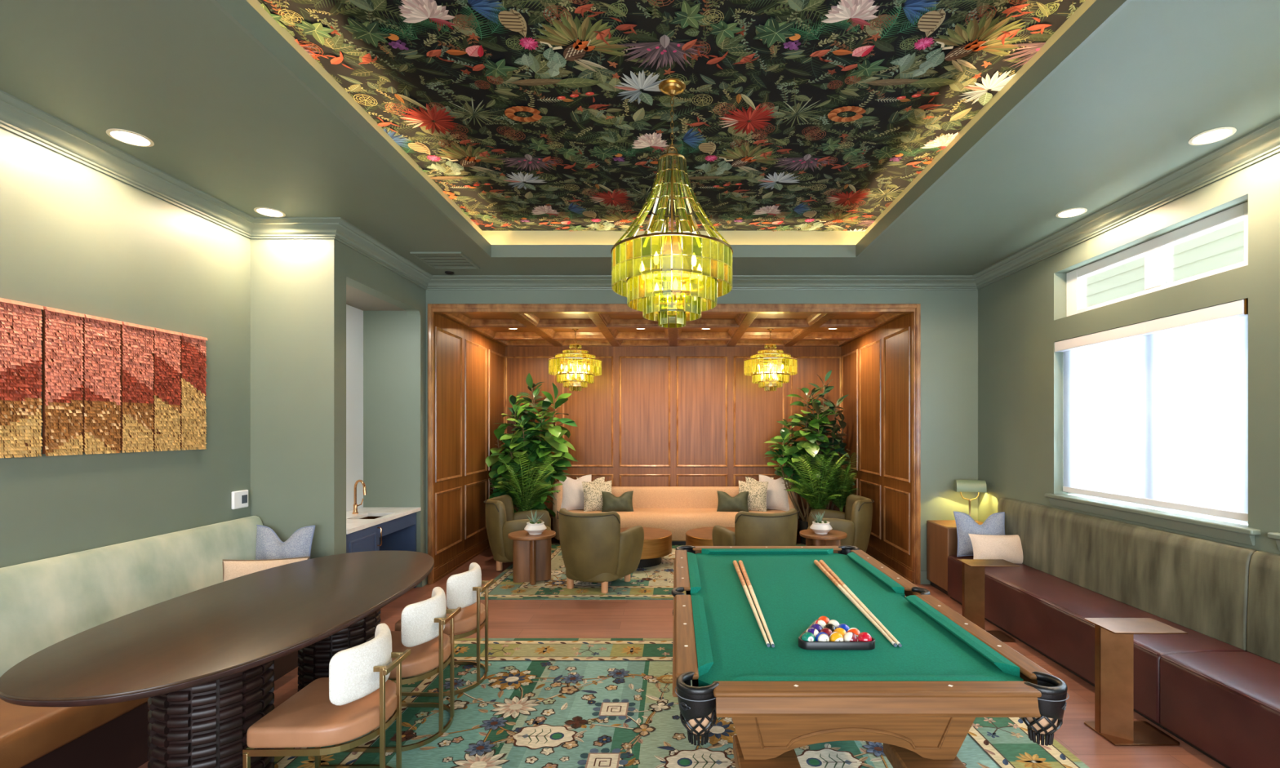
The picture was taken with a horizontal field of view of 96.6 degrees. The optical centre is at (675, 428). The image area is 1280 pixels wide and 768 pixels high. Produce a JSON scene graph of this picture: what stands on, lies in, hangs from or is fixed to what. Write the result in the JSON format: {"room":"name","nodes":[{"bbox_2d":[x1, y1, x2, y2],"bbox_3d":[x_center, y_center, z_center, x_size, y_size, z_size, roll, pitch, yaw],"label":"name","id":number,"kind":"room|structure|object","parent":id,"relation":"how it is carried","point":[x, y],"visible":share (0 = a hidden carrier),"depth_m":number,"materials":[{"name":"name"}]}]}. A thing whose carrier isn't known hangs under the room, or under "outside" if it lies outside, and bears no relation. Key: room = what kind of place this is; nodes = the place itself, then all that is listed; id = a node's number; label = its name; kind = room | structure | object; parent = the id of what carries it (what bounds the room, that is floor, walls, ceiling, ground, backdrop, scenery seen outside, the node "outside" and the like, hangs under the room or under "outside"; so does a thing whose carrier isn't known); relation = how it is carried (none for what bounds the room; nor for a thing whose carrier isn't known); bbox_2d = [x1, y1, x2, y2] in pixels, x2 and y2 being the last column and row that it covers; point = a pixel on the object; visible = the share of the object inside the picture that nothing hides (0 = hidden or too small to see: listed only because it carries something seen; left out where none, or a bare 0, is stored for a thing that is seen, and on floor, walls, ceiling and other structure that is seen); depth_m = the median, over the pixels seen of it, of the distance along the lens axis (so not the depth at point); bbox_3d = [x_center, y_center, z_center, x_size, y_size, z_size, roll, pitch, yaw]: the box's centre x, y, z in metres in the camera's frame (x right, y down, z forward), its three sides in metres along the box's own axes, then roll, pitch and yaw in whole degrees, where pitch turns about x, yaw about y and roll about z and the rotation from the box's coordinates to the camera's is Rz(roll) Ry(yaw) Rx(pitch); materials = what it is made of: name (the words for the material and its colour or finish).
{"room":"games hall","nodes":[
{"label":"games hall","id":0,"kind":"room"},
{"bbox_2d":[0,127,363,568],"bbox_3d":[-3.373,0.013,1.610,0.255,3.275,8.620,0,0,0],"label":"wall","id":1,"kind":"structure","parent":0,"point":[75,237],"depth_m":3.35,"materials":[{"name":"green paint"}]},
{"bbox_2d":[231,489,248,509],"bbox_3d":[-3.288,0.536,4.300,0.024,0.134,0.150,0,0,0],"label":"thermostat","id":2,"kind":"object","parent":1,"relation":"attached to","point":[239,499],"visible":1,"depth_m":4.28,"materials":[{"name":"white plastic"}]},
{"bbox_2d":[0,89,1279,289],"bbox_3d":[-0.040,-1.534,1.775,6.520,0.124,8.550,0,0,0],"label":"trim","id":3,"kind":"structure","parent":1,"relation":"attached to","point":[18,117],"depth_m":4.30,"materials":[{"name":"grey paint"}]},
{"bbox_2d":[250,239,346,559],"bbox_3d":[-3.075,0.013,4.502,0.850,3.275,0.163,0,0,0],"label":"wall","id":4,"kind":"structure","parent":0,"point":[298,286],"depth_m":4.42,"materials":[{"name":"green paint"}]},
{"bbox_2d":[346,284,404,311],"bbox_3d":[-3.145,-1.275,5.252,0.710,0.100,1.337,0,0,0],"label":"ceiling","id":5,"kind":"structure","parent":0,"point":[356,298],"depth_m":5.53,"materials":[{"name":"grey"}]},
{"bbox_2d":[363,311,407,506],"bbox_3d":[-3.145,0.028,5.980,0.710,3.245,0.120,0,0,0],"label":"wall","id":6,"kind":"structure","parent":0,"point":[384,332],"depth_m":5.92,"materials":[{"name":"green paint"}]},
{"bbox_2d":[346,245,426,586],"bbox_3d":[-2.720,0.013,5.316,0.140,3.275,1.467,0,0,0],"label":"wall","id":7,"kind":"structure","parent":0,"point":[364,274],"depth_m":5.92,"materials":[{"name":"green paint"}]},
{"bbox_2d":[433,313,505,583],"bbox_3d":[-2.595,0.170,7.370,0.053,2.960,2.640,0,0,0],"label":"wall","id":8,"kind":"structure","parent":0,"point":[469,366],"depth_m":6.97,"materials":[{"name":"brown wood"}]},
{"bbox_2d":[0,0,1279,275],"bbox_3d":[-0.050,-1.780,1.750,6.900,0.370,8.900,0,0,0],"label":"ceiling","id":9,"kind":"structure","parent":0,"point":[222,117],"depth_m":3.03,"materials":[{"name":"green paint"}]},
{"bbox_2d":[106,128,154,146],"bbox_3d":[-2.985,-1.591,3.118,0.192,0.007,0.192,0,0,0],"label":"recessed light","id":10,"kind":"object","parent":9,"relation":"in","point":[125,136],"visible":1,"depth_m":3.11,"materials":[{"name":"beige glass"}]},
{"bbox_2d":[253,207,285,217],"bbox_3d":[-2.985,-1.591,4.190,0.192,0.007,0.192,0,0,0],"label":"recessed light","id":11,"kind":"object","parent":9,"relation":"in","point":[271,212],"visible":1,"depth_m":4.19,"materials":[{"name":"beige"}]},
{"bbox_2d":[409,252,479,269],"bbox_3d":[-2.165,-1.588,5.390,0.460,0.014,0.500,0,0,0],"label":"ceiling vent","id":12,"kind":"object","parent":9,"relation":"in","point":[436,260],"visible":1,"depth_m":5.38,"materials":[{"name":"metal"}]},
{"bbox_2d":[1055,207,1087,217],"bbox_3d":[2.925,-1.591,4.200,0.192,0.007,0.192,0,0,0],"label":"recessed light","id":13,"kind":"object","parent":9,"relation":"in","point":[1072,212],"visible":1,"depth_m":4.19,"materials":[{"name":"beige"}]},
{"bbox_2d":[1188,126,1236,145],"bbox_3d":[2.925,-1.591,3.100,0.192,0.007,0.192,0,0,0],"label":"recessed light","id":14,"kind":"object","parent":9,"relation":"in","point":[1213,135],"visible":1,"depth_m":3.09,"materials":[{"name":"beige"}]},
{"bbox_2d":[257,0,1085,231],"bbox_3d":[-0.016,-1.895,3.023,3.751,0.039,4.874,0,0,0],"label":"ceiling","id":15,"kind":"structure","parent":0,"point":[529,115],"depth_m":3.18,"materials":[{"name":"paper"}]},
{"bbox_2d":[610,77,733,328],"bbox_3d":[-0.017,-1.226,3.130,0.669,1.319,0.669,0,0,-16],"label":"chandelier","id":16,"kind":"object","parent":15,"relation":"hanging from","point":[704,291],"visible":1,"depth_m":2.99,"materials":[{"name":"yellow glass"}]},
{"bbox_2d":[672,277,678,300],"bbox_3d":[0.002,-0.746,3.042,0.029,0.122,0.029,0,0,0],"label":"glass panel","id":17,"kind":"object","parent":16,"relation":"attached to","point":[675,285],"depth_m":3.03,"materials":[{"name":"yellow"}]},
{"bbox_2d":[682,284,686,306],"bbox_3d":[0.050,-0.746,3.190,0.029,0.122,0.029,0,0,0],"label":"glass panel","id":18,"kind":"object","parent":16,"relation":"attached to","point":[683,287],"depth_m":3.18,"materials":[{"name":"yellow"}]},
{"bbox_2d":[692,255,696,270],"bbox_3d":[0.099,-0.866,3.006,0.029,0.122,0.029,0,0,0],"label":"socket","id":19,"kind":"object","parent":16,"relation":"attached to","point":[694,258],"depth_m":3.00,"materials":[{"name":"white"}]},
{"bbox_2d":[461,313,884,332],"bbox_3d":[-0.028,-1.375,7.460,5.295,0.080,2.620,0,0,0],"label":"ceiling","id":20,"kind":"structure","parent":0,"point":[473,316],"depth_m":6.87,"materials":[{"name":"brown wood"}]},
{"bbox_2d":[548,328,602,391],"bbox_3d":[-1.325,-0.918,7.550,0.705,0.834,0.705,0,0,3],"label":"chandelier","id":21,"kind":"object","parent":20,"relation":"hanging from","point":[555,366],"visible":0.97,"depth_m":7.43,"materials":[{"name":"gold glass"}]},
{"bbox_2d":[436,313,908,346],"bbox_3d":[-0.028,-1.292,7.400,5.135,0.085,2.580,0,0,0],"label":"beams","id":22,"kind":"structure","parent":20,"relation":"attached to","point":[748,318],"depth_m":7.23,"materials":[{"name":"brown wood"}]},
{"bbox_2d":[468,326,876,346],"bbox_3d":[-0.028,-1.293,7.395,5.135,0.084,2.590,0,0,0],"label":"ceiling","id":23,"kind":"structure","parent":22,"relation":"attached to","point":[472,327],"depth_m":7.96,"materials":[{"name":"brown wood"}]},
{"bbox_2d":[743,328,797,391],"bbox_3d":[1.265,-0.918,7.550,0.705,0.834,0.705,0,0,3],"label":"chandelier","id":24,"kind":"object","parent":20,"relation":"hanging from","point":[790,364],"visible":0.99,"depth_m":7.43,"materials":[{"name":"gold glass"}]},
{"bbox_2d":[505,346,841,537],"bbox_3d":[-0.028,0.133,8.717,5.295,3.035,0.106,0,0,0],"label":"wall","id":25,"kind":"structure","parent":0,"point":[653,416],"depth_m":8.69,"materials":[{"name":"brown wood"}]},
{"bbox_2d":[137,537,1226,767],"bbox_3d":[-0.050,1.700,3.100,7.100,0.100,11.600,0,0,0],"label":"floor","id":26,"kind":"structure","parent":0,"point":[507,619],"depth_m":4.59,"materials":[{"name":"brown wood"}]},
{"bbox_2d":[0,515,298,767],"bbox_3d":[-2.938,1.161,1.600,0.716,0.978,5.600,0,0,0],"label":"banquette","id":27,"kind":"object","parent":26,"relation":"on","point":[46,602],"visible":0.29,"depth_m":2.86,"materials":[{"name":"fabric"}]},
{"bbox_2d":[222,556,310,581],"bbox_3d":[-2.866,1.049,3.963,0.559,0.282,0.146,0,0,-6],"label":"throw pillow","id":28,"kind":"object","parent":27,"relation":"on","point":[232,569],"visible":0.34,"depth_m":3.94,"materials":[{"name":"beige fabric"}]},
{"bbox_2d":[255,524,315,559],"bbox_3d":[-2.958,0.957,4.278,0.477,0.454,0.169,0,0,4],"label":"throw pillow","id":29,"kind":"object","parent":27,"relation":"on","point":[269,545],"visible":0.52,"depth_m":4.25,"materials":[{"name":"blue fabric"}]},
{"bbox_2d":[0,550,434,767],"bbox_3d":[-2.065,1.269,3.010,1.148,0.762,2.279,0,0,0],"label":"dining table","id":30,"kind":"object","parent":26,"relation":"on","point":[203,659],"visible":0.85,"depth_m":2.43,"materials":[{"name":"brown wood"}]},
{"bbox_2d":[346,511,416,587],"bbox_3d":[-2.931,1.252,5.253,0.598,0.795,1.325,0,0,0],"label":"base cabinet","id":31,"kind":"object","parent":26,"relation":"on","point":[399,534],"visible":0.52,"depth_m":5.47,"materials":[{"name":"blue paint"}]},
{"bbox_2d":[346,506,421,534],"bbox_3d":[-2.942,0.895,5.253,0.595,0.155,1.329,0,0,0],"label":"countertop","id":32,"kind":"structure","parent":31,"relation":"on","point":[366,517],"depth_m":5.46,"materials":[{"name":"white stone"}]},
{"bbox_2d":[351,480,366,514],"bbox_3d":[-2.997,0.653,5.444,0.195,0.331,0.096,0,0,30],"label":"faucet","id":33,"kind":"object","parent":32,"relation":"on","point":[355,505],"visible":1,"depth_m":5.45,"materials":[{"name":"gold metal"}]},
{"bbox_2d":[502,373,552,477],"bbox_3d":[-2.088,0.417,8.222,0.850,2.466,0.840,0,0,0],"label":"rubber plant","id":34,"kind":"object","parent":26,"relation":"on","point":[513,400],"visible":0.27,"depth_m":8.21,"materials":[{"name":"green plant"}]},
{"bbox_2d":[485,382,577,517],"bbox_3d":[-1.947,0.506,7.841,1.170,2.288,1.011,0,0,4],"label":"fiddle leaf fig","id":35,"kind":"object","parent":26,"relation":"on","point":[541,450],"visible":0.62,"depth_m":7.77,"materials":[{"name":"green plant"}]},
{"bbox_2d":[480,542,805,599],"bbox_3d":[0.015,1.643,6.801,3.970,0.013,2.637,0,0,0],"label":"area rug","id":36,"kind":"object","parent":26,"relation":"on","point":[655,582],"visible":0.2,"depth_m":5.86,"materials":[{"name":"fabric"}]},
{"bbox_2d":[484,494,551,570],"bbox_3d":[-1.876,1.228,6.786,0.798,0.817,0.842,0,0,-8],"label":"armchair","id":37,"kind":"object","parent":36,"relation":"on","point":[501,520],"visible":0.63,"depth_m":6.49,"materials":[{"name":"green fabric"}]},
{"bbox_2d":[493,451,562,511],"bbox_3d":[-1.881,0.979,7.247,0.838,1.341,0.714,0,0,0],"label":"potted fern","id":38,"kind":"object","parent":36,"relation":"on","point":[531,496],"visible":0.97,"depth_m":7.25,"materials":[{"name":"green plant"}]},
{"bbox_2d":[507,529,555,585],"bbox_3d":[-1.541,1.383,6.133,0.500,0.508,0.500,0,0,-17],"label":"side table","id":39,"kind":"object","parent":36,"relation":"on","point":[531,553],"visible":0.91,"depth_m":6.06,"materials":[{"name":"brown wood"}]},
{"bbox_2d":[524,509,546,534],"bbox_3d":[-1.500,0.996,6.110,0.236,0.264,0.236,0,0,0],"label":"succulent bowl","id":40,"kind":"object","parent":39,"relation":"on","point":[534,526],"visible":1,"depth_m":6.04,"materials":[{"name":"white ceramic"}]},
{"bbox_2d":[556,507,644,593],"bbox_3d":[-0.816,1.228,5.925,0.842,0.817,0.798,0,0,22],"label":"armchair","id":41,"kind":"object","parent":36,"relation":"on","point":[594,548],"visible":1,"depth_m":5.63,"materials":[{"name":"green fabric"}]},
{"bbox_2d":[620,527,671,568],"bbox_3d":[-0.470,1.460,6.980,0.860,0.354,0.860,0,0,0],"label":"coffee table","id":42,"kind":"object","parent":36,"relation":"on","point":[657,544],"visible":0.38,"depth_m":6.71,"materials":[{"name":"brown wood"}]},
{"bbox_2d":[685,526,734,546],"bbox_3d":[0.570,1.460,7.000,0.880,0.354,0.880,0,0,0],"label":"coffee table","id":43,"kind":"object","parent":36,"relation":"on","point":[702,536],"visible":0.16,"depth_m":6.82,"materials":[{"name":"brown wood"}]},
{"bbox_2d":[711,508,799,546],"bbox_3d":[0.874,1.228,5.924,0.842,0.817,0.798,0,0,-20],"label":"armchair","id":44,"kind":"object","parent":36,"relation":"on","point":[751,529],"visible":0.38,"depth_m":5.61,"materials":[{"name":"green fabric"}]},
{"bbox_2d":[764,387,839,544],"bbox_3d":[1.806,0.530,8.059,1.091,2.240,0.835,0,0,17],"label":"fiddle leaf fig","id":45,"kind":"object","parent":36,"relation":"on","point":[785,453],"visible":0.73,"depth_m":7.98,"materials":[{"name":"green plant"}]},
{"bbox_2d":[799,528,847,546],"bbox_3d":[1.598,1.383,6.162,0.500,0.508,0.500,0,0,38],"label":"side table","id":46,"kind":"object","parent":36,"relation":"on","point":[833,537],"visible":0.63,"depth_m":6.04,"materials":[{"name":"brown wood"}]},
{"bbox_2d":[809,511,832,533],"bbox_3d":[1.567,1.005,6.140,0.253,0.247,0.236,0,0,0],"label":"succulent bowl","id":47,"kind":"object","parent":46,"relation":"on","point":[819,526],"visible":1,"depth_m":6.08,"materials":[{"name":"white ceramic"}]},
{"bbox_2d":[807,493,874,552],"bbox_3d":[1.986,1.228,6.844,0.798,0.817,0.842,0,0,10],"label":"armchair","id":48,"kind":"object","parent":36,"relation":"on","point":[855,522],"visible":0.46,"depth_m":6.53,"materials":[{"name":"green fabric"}]},
{"bbox_2d":[552,481,797,544],"bbox_3d":[0.000,1.214,8.293,3.550,0.873,0.705,0,0,0],"label":"sofa","id":49,"kind":"object","parent":26,"relation":"on","point":[678,510],"visible":0.23,"depth_m":8.19,"materials":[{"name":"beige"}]},
{"bbox_2d":[559,474,591,510],"bbox_3d":[-1.447,0.943,8.351,0.507,0.513,0.192,0,0,-28],"label":"sofa cushion","id":50,"kind":"object","parent":49,"relation":"on","point":[572,489],"visible":0.68,"depth_m":8.27,"materials":[{"name":"fabric"}]},
{"bbox_2d":[576,476,604,486],"bbox_3d":[-1.247,0.957,8.440,0.424,0.475,0.135,0,0,-19],"label":"sofa cushion","id":51,"kind":"object","parent":49,"relation":"on","point":[599,481],"visible":0.21,"depth_m":8.46,"materials":[{"name":"beige fabric"}]},
{"bbox_2d":[582,480,611,511],"bbox_3d":[-1.121,0.984,8.271,0.448,0.432,0.181,0,0,-22],"label":"sofa cushion","id":52,"kind":"object","parent":49,"relation":"on","point":[593,495],"visible":0.73,"depth_m":8.20,"materials":[{"name":"beige fabric"}]},
{"bbox_2d":[601,490,633,511],"bbox_3d":[-0.826,1.049,8.166,0.462,0.291,0.162,0,0,-9],"label":"sofa cushion","id":53,"kind":"object","parent":49,"relation":"on","point":[611,503],"visible":1,"depth_m":8.12,"materials":[{"name":"green fabric"}]},
{"bbox_2d":[716,490,748,511],"bbox_3d":[0.827,1.049,8.166,0.462,0.291,0.162,0,0,7],"label":"sofa cushion","id":54,"kind":"object","parent":49,"relation":"on","point":[739,503],"visible":0.96,"depth_m":8.12,"materials":[{"name":"green fabric"}]},
{"bbox_2d":[738,480,768,511],"bbox_3d":[1.121,0.984,8.271,0.447,0.432,0.181,0,0,22],"label":"sofa cushion","id":55,"kind":"object","parent":49,"relation":"on","point":[757,496],"visible":0.77,"depth_m":8.20,"materials":[{"name":"beige fabric"}]},
{"bbox_2d":[745,476,773,486],"bbox_3d":[1.248,0.957,8.439,0.424,0.475,0.134,0,0,10],"label":"sofa cushion","id":56,"kind":"object","parent":49,"relation":"on","point":[752,482],"visible":0.23,"depth_m":8.46,"materials":[{"name":"beige fabric"}]},
{"bbox_2d":[759,474,789,511],"bbox_3d":[1.447,0.943,8.350,0.510,0.513,0.192,0,0,27],"label":"sofa cushion","id":57,"kind":"object","parent":49,"relation":"on","point":[776,496],"visible":0.56,"depth_m":8.27,"materials":[{"name":"fabric"}]},
{"bbox_2d":[273,638,1089,767],"bbox_3d":[0.000,1.643,2.795,4.000,0.013,3.290,0,0,0],"label":"area rug","id":58,"kind":"object","parent":26,"relation":"on","point":[540,703],"visible":0.52,"depth_m":3.13,"materials":[{"name":"fabric"}]},
{"bbox_2d":[242,622,410,767],"bbox_3d":[-1.468,1.282,2.500,0.507,0.735,0.483,0,0,-1],"label":"dining chair","id":59,"kind":"object","parent":58,"relation":"on","point":[357,697],"visible":1,"depth_m":2.37,"materials":[{"name":"leather"}]},
{"bbox_2d":[335,586,461,752],"bbox_3d":[-1.470,1.282,3.120,0.507,0.735,0.483,0,0,0],"label":"dining chair","id":60,"kind":"object","parent":58,"relation":"on","point":[423,623],"visible":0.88,"depth_m":3.02,"materials":[{"name":"leather"}]},
{"bbox_2d":[392,562,493,697],"bbox_3d":[-1.475,1.282,3.720,0.507,0.735,0.483,0,0,1],"label":"dining chair","id":61,"kind":"object","parent":58,"relation":"on","point":[464,590],"visible":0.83,"depth_m":3.61,"materials":[{"name":"fabric"}]},
{"bbox_2d":[671,545,1069,767],"bbox_3d":[0.655,1.241,2.980,1.350,0.794,2.300,0,0,0],"label":"pool table","id":62,"kind":"object","parent":58,"relation":"on","point":[921,699],"visible":1,"depth_m":2.13,"materials":[{"name":"brown"}]},
{"bbox_2d":[733,560,769,647],"bbox_3d":[0.383,0.870,2.998,0.029,0.028,1.395,0,0,0],"label":"stick","id":63,"kind":"object","parent":62,"relation":"on","point":[735,562],"visible":1,"depth_m":2.88,"materials":[{"name":"brown wood"}]},
{"bbox_2d":[737,560,774,647],"bbox_3d":[0.410,0.870,2.995,0.029,0.028,1.399,0,0,1],"label":"stick","id":64,"kind":"object","parent":62,"relation":"on","point":[740,562],"visible":1,"depth_m":2.87,"materials":[{"name":"brown wood"}]},
{"bbox_2d":[800,631,815,641],"bbox_3d":[0.541,0.856,2.312,0.057,0.057,0.057,0,0,0],"label":"ball","id":65,"kind":"object","parent":62,"relation":"on","point":[807,636],"visible":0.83,"depth_m":2.29,"materials":[{"name":"teal plastic"}]},
{"bbox_2d":[805,627,818,637],"bbox_3d":[0.570,0.856,2.362,0.057,0.057,0.057,0,0,0],"label":"ball","id":66,"kind":"object","parent":62,"relation":"on","point":[812,630],"visible":0.33,"depth_m":2.35,"materials":[{"name":"blue"}]},
{"bbox_2d":[815,631,829,641],"bbox_3d":[0.599,0.856,2.312,0.057,0.057,0.057,0,0,0],"label":"ball","id":67,"kind":"object","parent":62,"relation":"on","point":[821,636],"visible":0.83,"depth_m":2.29,"materials":[{"name":"blue"}]},
{"bbox_2d":[798,619,875,649],"bbox_3d":[0.656,0.868,2.411,0.308,0.032,0.279,0,0,0],"label":"ball rack","id":68,"kind":"object","parent":62,"relation":"on","point":[806,645],"visible":0.7,"depth_m":2.27,"materials":[{"name":"black plastic"}]},
{"bbox_2d":[829,631,844,641],"bbox_3d":[0.656,0.856,2.312,0.057,0.057,0.057,0,0,0],"label":"ball","id":69,"kind":"object","parent":62,"relation":"on","point":[835,636],"visible":0.85,"depth_m":2.29,"materials":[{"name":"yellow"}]},
{"bbox_2d":[833,627,846,636],"bbox_3d":[0.685,0.856,2.362,0.057,0.057,0.057,0,0,0],"label":"ball","id":70,"kind":"object","parent":62,"relation":"on","point":[841,630],"visible":0.3,"depth_m":2.35,"materials":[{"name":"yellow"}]},
{"bbox_2d":[843,631,857,641],"bbox_3d":[0.713,0.856,2.312,0.057,0.057,0.057,0,0,0],"label":"ball","id":71,"kind":"object","parent":62,"relation":"on","point":[849,636],"visible":0.75,"depth_m":2.29,"materials":[{"name":"red"}]},
{"bbox_2d":[847,627,860,637],"bbox_3d":[0.742,0.856,2.362,0.057,0.057,0.057,0,0,0],"label":"ball","id":72,"kind":"object","parent":62,"relation":"on","point":[855,630],"visible":0.3,"depth_m":2.35,"materials":[{"name":"orange plastic"}]},
{"bbox_2d":[813,560,897,647],"bbox_3d":[0.904,0.870,3.006,0.029,0.028,1.408,0,0,1],"label":"stick","id":73,"kind":"object","parent":62,"relation":"on","point":[816,562],"visible":1,"depth_m":2.88,"materials":[{"name":"brown wood"}]},
{"bbox_2d":[818,560,902,647],"bbox_3d":[0.933,0.870,3.005,0.029,0.028,1.411,0,0,2],"label":"stick","id":74,"kind":"object","parent":62,"relation":"on","point":[822,562],"visible":0.92,"depth_m":2.85,"materials":[{"name":"brown wood"}]},
{"bbox_2d":[857,631,871,641],"bbox_3d":[0.771,0.856,2.312,0.057,0.057,0.057,0,0,0],"label":"ball","id":75,"kind":"object","parent":62,"relation":"on","point":[864,636],"visible":0.77,"depth_m":2.29,"materials":[{"name":"red plastic"}]},
{"bbox_2d":[795,369,855,510],"bbox_3d":[2.058,0.401,8.051,0.780,2.498,0.839,0,0,0],"label":"rubber plant","id":76,"kind":"object","parent":26,"relation":"on","point":[837,437],"visible":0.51,"depth_m":7.94,"materials":[{"name":"green plant"}]},
{"bbox_2d":[811,452,859,511],"bbox_3d":[2.094,0.978,7.488,0.665,1.345,0.628,0,0,0],"label":"potted fern","id":77,"kind":"object","parent":26,"relation":"on","point":[840,501],"visible":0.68,"depth_m":7.45,"materials":[{"name":"green plant"}]},
{"bbox_2d":[926,520,983,595],"bbox_3d":[2.930,1.310,5.800,0.530,0.680,0.470,0,0,0],"label":"base cabinet","id":78,"kind":"object","parent":26,"relation":"on","point":[941,535],"visible":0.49,"depth_m":5.75,"materials":[{"name":"brown wood"}]},
{"bbox_2d":[953,479,986,523],"bbox_3d":[3.035,0.749,5.860,0.276,0.442,0.156,0,0,14],"label":"desk lamp","id":79,"kind":"object","parent":78,"relation":"on","point":[959,486],"visible":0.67,"depth_m":5.81,"materials":[{"name":"gold metal"}]},
{"bbox_2d":[957,559,1019,641],"bbox_3d":[2.474,1.355,4.508,0.378,0.587,0.225,0,0,0],"label":"side table","id":80,"kind":"object","parent":26,"relation":"on","point":[973,570],"visible":0.69,"depth_m":4.47,"materials":[{"name":"brown wood"}]},
{"bbox_2d":[947,497,1257,728],"bbox_3d":[2.934,1.158,4.332,0.568,0.983,2.421,0,0,0],"label":"bench","id":81,"kind":"object","parent":26,"relation":"on","point":[1075,566],"visible":0.68,"depth_m":3.87,"materials":[{"name":"brown"}]},
{"bbox_2d":[953,511,1004,556],"bbox_3d":[2.904,1.005,5.399,0.468,0.420,0.162,0,0,5],"label":"throw pillow","id":82,"kind":"object","parent":81,"relation":"on","point":[994,525],"visible":0.65,"depth_m":5.38,"materials":[{"name":"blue fabric"}]},
{"bbox_2d":[968,533,1022,564],"bbox_3d":[2.924,1.088,5.138,0.572,0.279,0.158,0,0,-12],"label":"throw pillow","id":83,"kind":"object","parent":81,"relation":"on","point":[1007,548],"visible":0.85,"depth_m":5.09,"materials":[{"name":"beige fabric"}]},
{"bbox_2d":[1084,617,1187,745],"bbox_3d":[2.474,1.355,3.072,0.378,0.587,0.235,0,0,0],"label":"side table","id":84,"kind":"object","parent":26,"relation":"on","point":[1114,722],"visible":1,"depth_m":3.04,"materials":[{"name":"brown wood"}]},
{"bbox_2d":[1160,551,1279,767],"bbox_3d":[2.934,1.158,1.910,0.568,0.983,2.416,0,0,0],"label":"bench","id":85,"kind":"object","parent":26,"relation":"on","point":[1225,705],"visible":1,"depth_m":2.89,"materials":[{"name":"brown leather"}]},
{"bbox_2d":[426,289,977,570],"bbox_3d":[0.300,0.013,6.125,6.200,3.275,0.150,0,0,0],"label":"wall","id":86,"kind":"structure","parent":0,"point":[948,317],"depth_m":6.05,"materials":[{"name":"green paint"}]},
{"bbox_2d":[427,303,920,584],"bbox_3d":[-0.011,0.164,6.077,5.227,2.972,0.115,0,0,0],"label":"trim","id":87,"kind":"structure","parent":86,"relation":"attached to","point":[913,308],"depth_m":6.03,"materials":[{"name":"brown wood"}]},
{"bbox_2d":[920,570,930,584],"bbox_3d":[2.911,1.580,6.042,0.618,0.140,0.016,0,0,0],"label":"baseboard","id":88,"kind":"structure","parent":86,"relation":"attached to","point":[924,580],"depth_m":6.03,"materials":[{"name":"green paint"}]},
{"bbox_2d":[799,520,808,544],"bbox_3d":[1.880,1.480,8.100,0.220,0.340,0.220,0,0,0],"label":"planter","id":89,"kind":"object","parent":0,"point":[803,524],"depth_m":8.04,"materials":[{"name":"black"}]},
{"bbox_2d":[782,453,848,509],"bbox_3d":[1.821,0.983,7.353,0.891,1.335,0.656,0,0,0],"label":"potted fern","id":90,"kind":"object","parent":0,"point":[816,498],"visible":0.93,"depth_m":7.36,"materials":[{"name":"green plant"}]},
{"bbox_2d":[841,313,913,583],"bbox_3d":[2.541,0.170,7.370,0.053,2.960,2.640,0,0,0],"label":"wall","id":91,"kind":"structure","parent":0,"point":[877,366],"depth_m":6.89,"materials":[{"name":"brown wood"}]},
{"bbox_2d":[977,152,1279,555],"bbox_3d":[3.305,0.013,1.750,0.170,3.275,8.900,0,0,0],"label":"wall","id":92,"kind":"structure","parent":0,"point":[1022,314],"depth_m":4.47,"materials":[{"name":"green paint"}]},
{"bbox_2d":[1054,298,1248,521],"bbox_3d":[3.271,-0.099,4.021,0.098,1.268,1.625,0,0,0],"label":"roller shade","id":93,"kind":"object","parent":92,"relation":"attached to","point":[1156,411],"visible":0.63,"depth_m":3.82,"materials":[{"name":"fabric"}]},
{"bbox_2d":[1044,493,1260,545],"bbox_3d":[3.235,0.603,4.008,0.130,0.094,1.759,0,0,0],"label":"trim","id":94,"kind":"structure","parent":92,"relation":"attached to","point":[1226,531],"depth_m":3.73,"materials":[{"name":"grey paint"}]},
{"bbox_2d":[1066,201,1248,316],"bbox_3d":[3.348,-1.119,4.018,0.054,0.401,1.639,0,0,0],"label":"window","id":95,"kind":"structure","parent":92,"relation":"in","point":[1217,243],"depth_m":3.88,"materials":[{"name":"white glass"}]},
{"bbox_2d":[1067,492,1248,523],"bbox_3d":[3.358,-0.092,4.018,0.054,1.285,1.639,0,0,0],"label":"window","id":96,"kind":"structure","parent":92,"relation":"in","point":[1068,492],"depth_m":3.86,"materials":[{"name":"white"}]},
{"bbox_2d":[1266,532,1279,551],"bbox_3d":[3.235,0.603,2.140,0.130,0.094,1.820,0,0,0],"label":"trim","id":97,"kind":"structure","parent":92,"relation":"attached to","point":[1274,535],"depth_m":3.02,"materials":[{"name":"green paint"}]},
{"label":"outside","id":98,"kind":"structure","parent":0,"visible":0},
{"bbox_2d":[1074,494,1248,524],"bbox_3d":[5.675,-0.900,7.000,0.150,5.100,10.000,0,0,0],"label":"window sill","id":99,"kind":"structure","parent":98,"point":[1074,495],"depth_m":6.47,"materials":[{"name":"beige paint"}]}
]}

